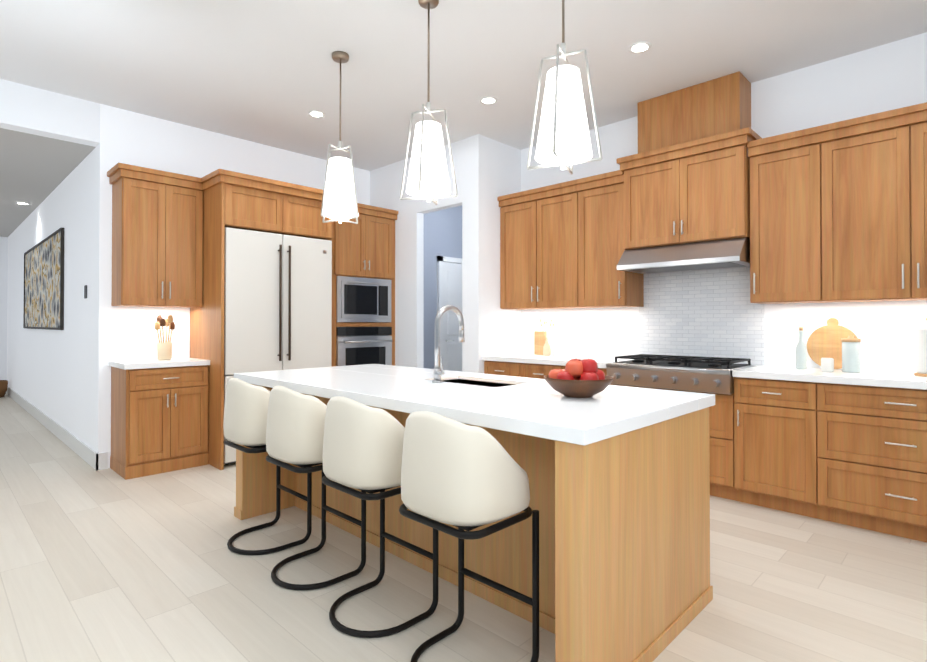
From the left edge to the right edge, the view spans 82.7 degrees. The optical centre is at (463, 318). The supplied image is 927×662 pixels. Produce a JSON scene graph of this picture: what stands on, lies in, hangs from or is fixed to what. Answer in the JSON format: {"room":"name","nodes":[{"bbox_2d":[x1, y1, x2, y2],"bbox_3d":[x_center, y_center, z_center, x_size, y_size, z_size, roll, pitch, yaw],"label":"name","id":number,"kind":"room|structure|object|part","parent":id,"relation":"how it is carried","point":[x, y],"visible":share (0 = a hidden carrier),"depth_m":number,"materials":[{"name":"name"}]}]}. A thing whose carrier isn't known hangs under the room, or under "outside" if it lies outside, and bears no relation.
{"room":"kitchen","nodes":[
{"label":"kitchen","id":0,"kind":"room"},
{"bbox_2d":[0,237,7,379],"bbox_3d":[-8.645,-0.069,8.991,0.150,2.780,1.598,0,-1,44],"label":"wall","id":1,"kind":"structure","parent":0,"point":[3,296],"depth_m":9.37,"materials":[{"name":"white paint"}]},
{"bbox_2d":[0,128,95,236],"bbox_3d":[-6.178,-1.530,6.595,7.045,0.100,1.598,0,-1,44],"label":"ceiling","id":2,"kind":"structure","parent":0,"point":[36,171],"depth_m":5.24,"materials":[{"name":"grey paint"}]},
{"bbox_2d":[15,202,29,204],"bbox_3d":[-5.644,-1.476,6.745,0.150,0.006,0.150,0,-1,44],"label":"recessed light","id":3,"kind":"object","parent":2,"relation":"in","point":[22,203],"visible":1,"depth_m":6.75,"materials":[{"name":"white"}]},
{"bbox_2d":[7,148,95,449],"bbox_3d":[-5.619,-0.086,7.048,6.895,2.780,0.150,0,-1,44],"label":"wall","id":4,"kind":"structure","parent":0,"point":[51,374],"depth_m":5.53,"materials":[{"name":"white paint"}]},
{"bbox_2d":[23,228,63,329],"bbox_3d":[-5.306,-0.414,6.616,2.950,1.087,0.030,0,-1,44],"label":"framed art","id":5,"kind":"object","parent":4,"relation":"attached to","point":[44,284],"visible":1,"depth_m":6.34,"materials":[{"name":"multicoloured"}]},
{"bbox_2d":[6,387,107,470],"bbox_3d":[-5.591,1.233,6.939,7.051,0.140,0.083,0,-1,44],"label":"baseboard","id":6,"kind":"structure","parent":4,"relation":"attached to","point":[95,460],"depth_m":5.41,"materials":[{"name":"white wood"}]},
{"bbox_2d":[84,285,86,298],"bbox_3d":[-3.457,-0.246,4.823,0.080,0.120,0.010,0,-1,44],"label":"switch plate","id":7,"kind":"object","parent":4,"relation":"attached to","point":[85,291],"visible":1,"depth_m":4.80,"materials":[{"name":"grey plastic"}]},
{"bbox_2d":[0,79,461,467],"bbox_3d":[-1.910,-0.265,5.806,0.150,3.115,6.150,0,-1,44],"label":"wall","id":8,"kind":"structure","parent":0,"point":[145,141],"depth_m":4.70,"materials":[{"name":"white paint"}]},
{"bbox_2d":[111,167,206,310],"bbox_3d":[-2.690,-0.663,4.651,0.348,1.110,0.629,0,-1,44],"label":"upper cabinet","id":9,"kind":"object","parent":8,"relation":"attached to","point":[159,222],"depth_m":4.50,"materials":[{"name":"brown wood"}]},
{"bbox_2d":[207,179,290,234],"bbox_3d":[-2.102,-0.985,4.973,0.743,0.370,0.589,0,-1,44],"label":"upper cabinet","id":10,"kind":"object","parent":8,"relation":"attached to","point":[241,206],"depth_m":4.67,"materials":[{"name":"brown wood"}]},
{"bbox_2d":[291,191,334,238],"bbox_3d":[-1.774,-0.982,5.309,0.743,0.370,0.588,0,-1,44],"label":"upper cabinet","id":11,"kind":"object","parent":8,"relation":"attached to","point":[306,218],"depth_m":5.08,"materials":[{"name":"brown wood"}]},
{"bbox_2d":[335,211,394,270],"bbox_3d":[-1.264,-0.806,5.987,0.523,0.710,0.762,0,-1,44],"label":"upper cabinet","id":12,"kind":"object","parent":8,"relation":"attached to","point":[369,244],"depth_m":5.81,"materials":[{"name":"brown wood"}]},
{"bbox_2d":[437,256,461,371],"bbox_3d":[-0.009,0.223,7.559,0.109,2.170,0.920,0,-1,44],"label":"pantry door","id":13,"kind":"structure","parent":8,"relation":"in","point":[449,280],"depth_m":7.38,"materials":[{"name":"white"}]},
{"bbox_2d":[335,267,394,322],"bbox_3d":[-1.229,-0.241,5.948,0.464,0.558,0.715,0,-1,44],"label":"upper cabinet","id":14,"kind":"object","parent":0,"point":[360,296],"depth_m":5.77,"materials":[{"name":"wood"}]},
{"bbox_2d":[336,276,391,365],"bbox_3d":[-1.208,0.186,5.924,0.523,1.268,0.715,0,-1,44],"label":"microwave","id":15,"kind":"object","parent":14,"relation":"in","point":[363,303],"depth_m":5.77,"materials":[{"name":"silver metal"}]},
{"bbox_2d":[335,327,394,365],"bbox_3d":[-1.231,0.456,5.944,0.459,0.728,0.715,0,-1,44],"label":"oven","id":16,"kind":"object","parent":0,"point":[353,345],"depth_m":5.77,"materials":[{"name":"silver metal"}]},
{"bbox_2d":[370,140,461,367],"bbox_3d":[-0.547,-0.264,5.952,1.595,3.115,0.100,0,-1,44],"label":"wall","id":17,"kind":"structure","parent":0,"point":[385,185],"depth_m":5.96,"materials":[{"name":"white paint"}]},
{"bbox_2d":[423,318,423,367],"bbox_3d":[-0.763,-0.261,6.239,0.885,3.115,0.010,0,-1,44],"label":"wall","id":18,"kind":"structure","parent":0,"point":[423,342],"depth_m":5.92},
{"bbox_2d":[0,394,926,661],"bbox_3d":[-2.007,1.301,3.860,16.800,0.050,9.350,0,-1,44],"label":"floor","id":19,"kind":"structure","parent":0,"point":[107,565],"depth_m":2.48,"materials":[{"name":"beige wood"}]},
{"bbox_2d":[0,380,7,396],"bbox_3d":[-7.903,1.183,8.845,0.400,0.270,0.400,0,-1,44],"label":"basket","id":20,"kind":"object","parent":19,"relation":"on","point":[3,386],"visible":1,"depth_m":8.85,"materials":[{"name":"brown wicker"}]},
{"bbox_2d":[110,367,206,479],"bbox_3d":[-2.635,0.844,4.584,0.503,0.875,0.629,0,-1,44],"label":"base cabinet","id":21,"kind":"object","parent":19,"relation":"on","point":[159,414],"depth_m":4.38,"materials":[{"name":"brown wood"}]},
{"bbox_2d":[108,359,206,370],"bbox_3d":[-2.635,0.384,4.576,0.518,0.045,0.652,0,-1,44],"label":"countertop","id":22,"kind":"structure","parent":21,"relation":"on","point":[124,365],"depth_m":4.42,"materials":[{"name":"white stone"}]},
{"bbox_2d":[154,315,174,359],"bbox_3d":[-2.646,0.163,4.669,0.116,0.398,0.168,0,-1,44],"label":"utensil crock","id":23,"kind":"object","parent":22,"relation":"on","point":[164,350],"visible":1,"depth_m":4.63,"materials":[{"name":"beige ceramic"}]},
{"bbox_2d":[187,227,330,469],"bbox_3d":[-1.971,0.254,5.133,0.635,2.065,1.071,0,-1,44],"label":"refrigerator","id":24,"kind":"object","parent":19,"relation":"on","point":[254,273],"depth_m":4.73,"materials":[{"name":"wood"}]},
{"bbox_2d":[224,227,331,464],"bbox_3d":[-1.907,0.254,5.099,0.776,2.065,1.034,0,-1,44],"label":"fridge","id":25,"kind":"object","parent":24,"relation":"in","point":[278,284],"depth_m":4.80,"materials":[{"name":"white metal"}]},
{"bbox_2d":[223,378,311,554],"bbox_3d":[-1.139,0.797,3.007,0.425,0.942,0.388,0,-1,44],"label":"bar stool","id":26,"kind":"object","parent":19,"relation":"on","point":[245,414],"visible":0.75,"depth_m":2.83,"materials":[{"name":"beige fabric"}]},
{"bbox_3d":[-1.143,0.501,3.006,0.434,0.365,0.389,0,-1,44],"label":"seat","id":27,"kind":"part","parent":26,"relation":"part of","materials":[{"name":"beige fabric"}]},
{"bbox_2d":[266,386,365,589],"bbox_3d":[-0.760,0.793,2.637,0.425,0.942,0.388,0,-1,44],"label":"bar stool","id":28,"kind":"object","parent":19,"relation":"on","point":[295,428],"visible":0.77,"depth_m":2.46,"materials":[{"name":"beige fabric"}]},
{"bbox_3d":[-0.764,0.497,2.635,0.434,0.365,0.389,0,-1,44],"label":"seat","id":29,"kind":"part","parent":28,"relation":"part of","materials":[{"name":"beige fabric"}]},
{"bbox_2d":[322,396,438,637],"bbox_3d":[-0.381,0.790,2.267,0.425,0.942,0.388,0,-1,44],"label":"bar stool","id":30,"kind":"object","parent":19,"relation":"on","point":[362,447],"visible":0.88,"depth_m":2.09,"materials":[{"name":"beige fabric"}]},
{"bbox_3d":[-0.385,0.494,2.265,0.434,0.365,0.389,0,-1,44],"label":"seat","id":31,"kind":"part","parent":30,"relation":"part of","materials":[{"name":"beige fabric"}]},
{"bbox_2d":[399,411,538,661],"bbox_3d":[-0.002,0.787,1.896,0.425,0.942,0.388,0,-1,44],"label":"bar stool","id":32,"kind":"object","parent":19,"relation":"on","point":[462,477],"visible":1,"depth_m":1.74,"materials":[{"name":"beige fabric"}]},
{"bbox_3d":[-0.006,0.491,1.895,0.434,0.365,0.389,0,-1,44],"label":"seat","id":33,"kind":"part","parent":32,"relation":"part of","materials":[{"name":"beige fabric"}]},
{"bbox_2d":[234,381,714,661],"bbox_3d":[-0.178,0.833,2.889,2.578,0.868,1.086,0,-1,44],"label":"kitchen island","id":34,"kind":"object","parent":19,"relation":"on","point":[619,481],"depth_m":2.08,"materials":[{"name":"brown wood"}]},
{"bbox_2d":[234,369,669,440],"bbox_3d":[-0.346,0.370,2.721,2.590,0.050,0.610,0,-1,44],"label":"island countertop","id":35,"kind":"structure","parent":34,"relation":"on","point":[552,414],"depth_m":2.17,"materials":[{"name":"white stone"}]},
{"bbox_2d":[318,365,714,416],"bbox_3d":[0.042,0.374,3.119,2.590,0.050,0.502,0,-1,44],"label":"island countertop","id":36,"kind":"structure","parent":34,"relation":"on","point":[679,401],"depth_m":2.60,"materials":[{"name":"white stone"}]},
{"bbox_2d":[446,377,509,384],"bbox_3d":[0.065,0.498,2.954,0.584,0.262,0.324,0,-1,44],"label":"sink","id":37,"kind":"object","parent":36,"relation":"in","point":[465,380],"depth_m":3.16,"materials":[{"name":"black metal"}]},
{"bbox_2d":[544,357,613,397],"bbox_3d":[0.507,0.254,2.329,0.304,0.174,0.304,0,-1,44],"label":"fruit bowl","id":38,"kind":"object","parent":36,"relation":"on","point":[579,378],"visible":1,"depth_m":2.25,"materials":[{"name":"brown wood"}]},
{"bbox_2d":[482,359,513,375],"bbox_3d":[0.595,0.851,5.276,0.518,0.875,0.598,0,-1,44],"label":"base cabinet","id":39,"kind":"object","parent":19,"relation":"on","point":[507,369],"depth_m":5.11,"materials":[{"name":"brown wood"}]},
{"bbox_2d":[514,363,553,378],"bbox_3d":[0.900,0.848,4.977,0.583,0.875,0.598,0,-1,44],"label":"base cabinet","id":40,"kind":"object","parent":19,"relation":"on","point":[530,370],"depth_m":4.84,"materials":[{"name":"brown wood"}]},
{"bbox_2d":[554,367,601,369],"bbox_3d":[1.210,0.845,4.675,0.527,0.875,0.598,0,-1,44],"label":"base cabinet","id":41,"kind":"object","parent":19,"relation":"on","point":[599,368],"depth_m":4.60,"materials":[{"name":"brown wood"}]},
{"bbox_2d":[602,367,729,498],"bbox_3d":[1.732,0.841,4.164,1.059,0.875,0.598,0,-1,44],"label":"base cabinet","id":42,"kind":"object","parent":19,"relation":"on","point":[719,414],"depth_m":3.70,"materials":[{"name":"brown wood"}]},
{"bbox_2d":[730,379,801,514],"bbox_3d":[2.240,0.836,3.669,0.483,0.875,0.598,0,-1,44],"label":"base cabinet","id":43,"kind":"object","parent":19,"relation":"on","point":[766,414],"depth_m":3.49,"materials":[{"name":"brown wood"}]},
{"bbox_2d":[802,383,926,542],"bbox_3d":[2.703,0.832,3.217,0.936,0.875,0.598,0,-1,44],"label":"base cabinet","id":44,"kind":"object","parent":19,"relation":"on","point":[864,449],"depth_m":3.12,"materials":[{"name":"brown wood"}]},
{"bbox_2d":[482,355,926,390],"bbox_3d":[2.003,0.378,3.883,4.484,0.045,0.628,0,-1,44],"label":"countertop","id":45,"kind":"structure","parent":44,"relation":"on","point":[912,382],"depth_m":3.40,"materials":[{"name":"white stone"}]},
{"bbox_2d":[534,319,560,356],"bbox_3d":[0.818,0.182,5.245,0.360,0.370,0.142,0,-1,44],"label":"cutting board","id":46,"kind":"object","parent":45,"relation":"on","point":[541,345],"visible":1,"depth_m":5.26,"materials":[{"name":"brown wood"}]},
{"bbox_2d":[606,359,757,394],"bbox_3d":[1.698,0.438,4.133,0.926,0.170,0.590,0,-1,44],"label":"rangetop","id":47,"kind":"object","parent":45,"relation":"in","point":[708,380],"depth_m":3.85,"materials":[{"name":"silver metal"}]},
{"bbox_2d":[796,318,860,372],"bbox_3d":[2.490,0.173,3.601,0.375,0.359,0.294,0,-1,44],"label":"cutting board","id":48,"kind":"object","parent":45,"relation":"on","point":[832,345],"visible":1,"depth_m":3.67,"materials":[{"name":"brown wood"}]},
{"bbox_2d":[914,318,926,376],"bbox_3d":[2.844,0.166,3.212,0.150,0.366,0.150,0,-1,44],"label":"paper towel holder","id":49,"kind":"object","parent":45,"relation":"on","point":[921,348],"visible":1,"depth_m":3.20,"materials":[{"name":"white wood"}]},
{"bbox_2d":[0,0,926,170],"bbox_3d":[0.512,-1.911,1.427,9.755,0.100,9.350,0,-1,44],"label":"ceiling","id":50,"kind":"structure","parent":0,"point":[265,72],"depth_m":3.67,"materials":[{"name":"white paint"}]},
{"bbox_2d":[308,111,324,117],"bbox_3d":[-1.313,-1.829,4.713,0.150,0.006,0.150,0,-1,44],"label":"recessed light","id":51,"kind":"object","parent":50,"relation":"in","point":[318,114],"visible":1,"depth_m":4.71,"materials":[{"name":"white"}]},
{"bbox_2d":[321,51,358,223],"bbox_3d":[-0.859,-1.253,3.677,0.255,1.174,0.255,0,-1,-13],"label":"pendant light","id":52,"kind":"object","parent":50,"relation":"hanging from","point":[339,202],"visible":1,"depth_m":3.60,"materials":[{"name":"silver metal"}]},
{"bbox_2d":[400,0,457,204],"bbox_3d":[-0.201,-1.259,3.034,0.256,1.174,0.256,0,-1,-31],"label":"pendant light","id":53,"kind":"object","parent":50,"relation":"hanging from","point":[428,178],"visible":1,"depth_m":2.97,"materials":[{"name":"silver metal"}]},
{"bbox_2d":[480,97,496,104],"bbox_3d":[0.210,-1.831,4.426,0.150,0.006,0.150,0,-1,44],"label":"recessed light","id":54,"kind":"object","parent":50,"relation":"in","point":[488,100],"visible":1,"depth_m":4.42,"materials":[{"name":"white"}]},
{"bbox_2d":[527,0,602,174],"bbox_3d":[0.453,-1.264,2.395,0.256,1.174,0.256,0,-1,-22],"label":"pendant light","id":55,"kind":"object","parent":50,"relation":"hanging from","point":[563,141],"visible":1,"depth_m":2.32,"materials":[{"name":"silver metal"}]},
{"bbox_2d":[628,41,651,53],"bbox_3d":[1.196,-1.839,3.575,0.150,0.006,0.150,0,-1,44],"label":"recessed light","id":56,"kind":"object","parent":50,"relation":"in","point":[639,47],"visible":1,"depth_m":3.57,"materials":[{"name":"white"}]},
{"bbox_2d":[462,134,520,373],"bbox_3d":[0.303,-0.267,5.521,0.224,3.115,0.672,0,-1,44],"label":"wall","id":57,"kind":"structure","parent":0,"point":[491,170],"depth_m":5.32,"materials":[{"name":"white paint"}]},
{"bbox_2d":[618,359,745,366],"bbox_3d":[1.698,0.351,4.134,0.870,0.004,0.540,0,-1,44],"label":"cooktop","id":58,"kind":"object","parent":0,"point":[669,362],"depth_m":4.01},
{"bbox_2d":[521,32,926,372],"bbox_3d":[3.376,-0.289,3.095,8.010,3.115,0.150,0,-1,44],"label":"wall","id":59,"kind":"structure","parent":0,"point":[885,77],"depth_m":3.86,"materials":[{"name":"white paint"}]},
{"bbox_2d":[498,183,573,309],"bbox_3d":[0.850,-0.658,5.214,0.989,1.110,0.348,0,-1,44],"label":"upper cabinet","id":60,"kind":"object","parent":59,"relation":"attached to","point":[535,227],"depth_m":5.12,"materials":[{"name":"brown wood"}]},
{"bbox_2d":[570,175,645,307],"bbox_3d":[1.303,-0.661,4.772,0.525,1.110,0.348,0,-1,44],"label":"upper cabinet","id":61,"kind":"object","parent":59,"relation":"attached to","point":[594,282],"depth_m":4.67,"materials":[{"name":"brown wood"}]},
{"bbox_2d":[617,237,749,273],"bbox_3d":[1.774,-0.491,4.190,0.934,0.185,0.516,0,-1,44],"label":"range hood","id":62,"kind":"object","parent":59,"relation":"attached to","point":[706,255],"depth_m":4.05,"materials":[{"name":"silver metal"}]},
{"bbox_2d":[634,71,752,154],"bbox_3d":[1.858,-1.590,4.287,0.800,0.486,0.278,0,-1,44],"label":"cover","id":63,"kind":"object","parent":59,"relation":"attached to","point":[723,103],"depth_m":4.13,"materials":[{"name":"brown wood"}]},
{"bbox_2d":[746,135,805,306],"bbox_3d":[2.355,-0.670,3.744,0.497,1.110,0.348,0,-1,44],"label":"upper cabinet","id":64,"kind":"object","parent":59,"relation":"attached to","point":[777,274],"depth_m":3.67,"materials":[{"name":"brown wood"}]},
{"bbox_2d":[806,107,926,302],"bbox_3d":[2.811,-0.674,3.299,1.025,1.110,0.348,0,-1,44],"label":"upper cabinet","id":65,"kind":"object","parent":59,"relation":"attached to","point":[866,183],"depth_m":3.32,"materials":[{"name":"brown wood"}]}
]}

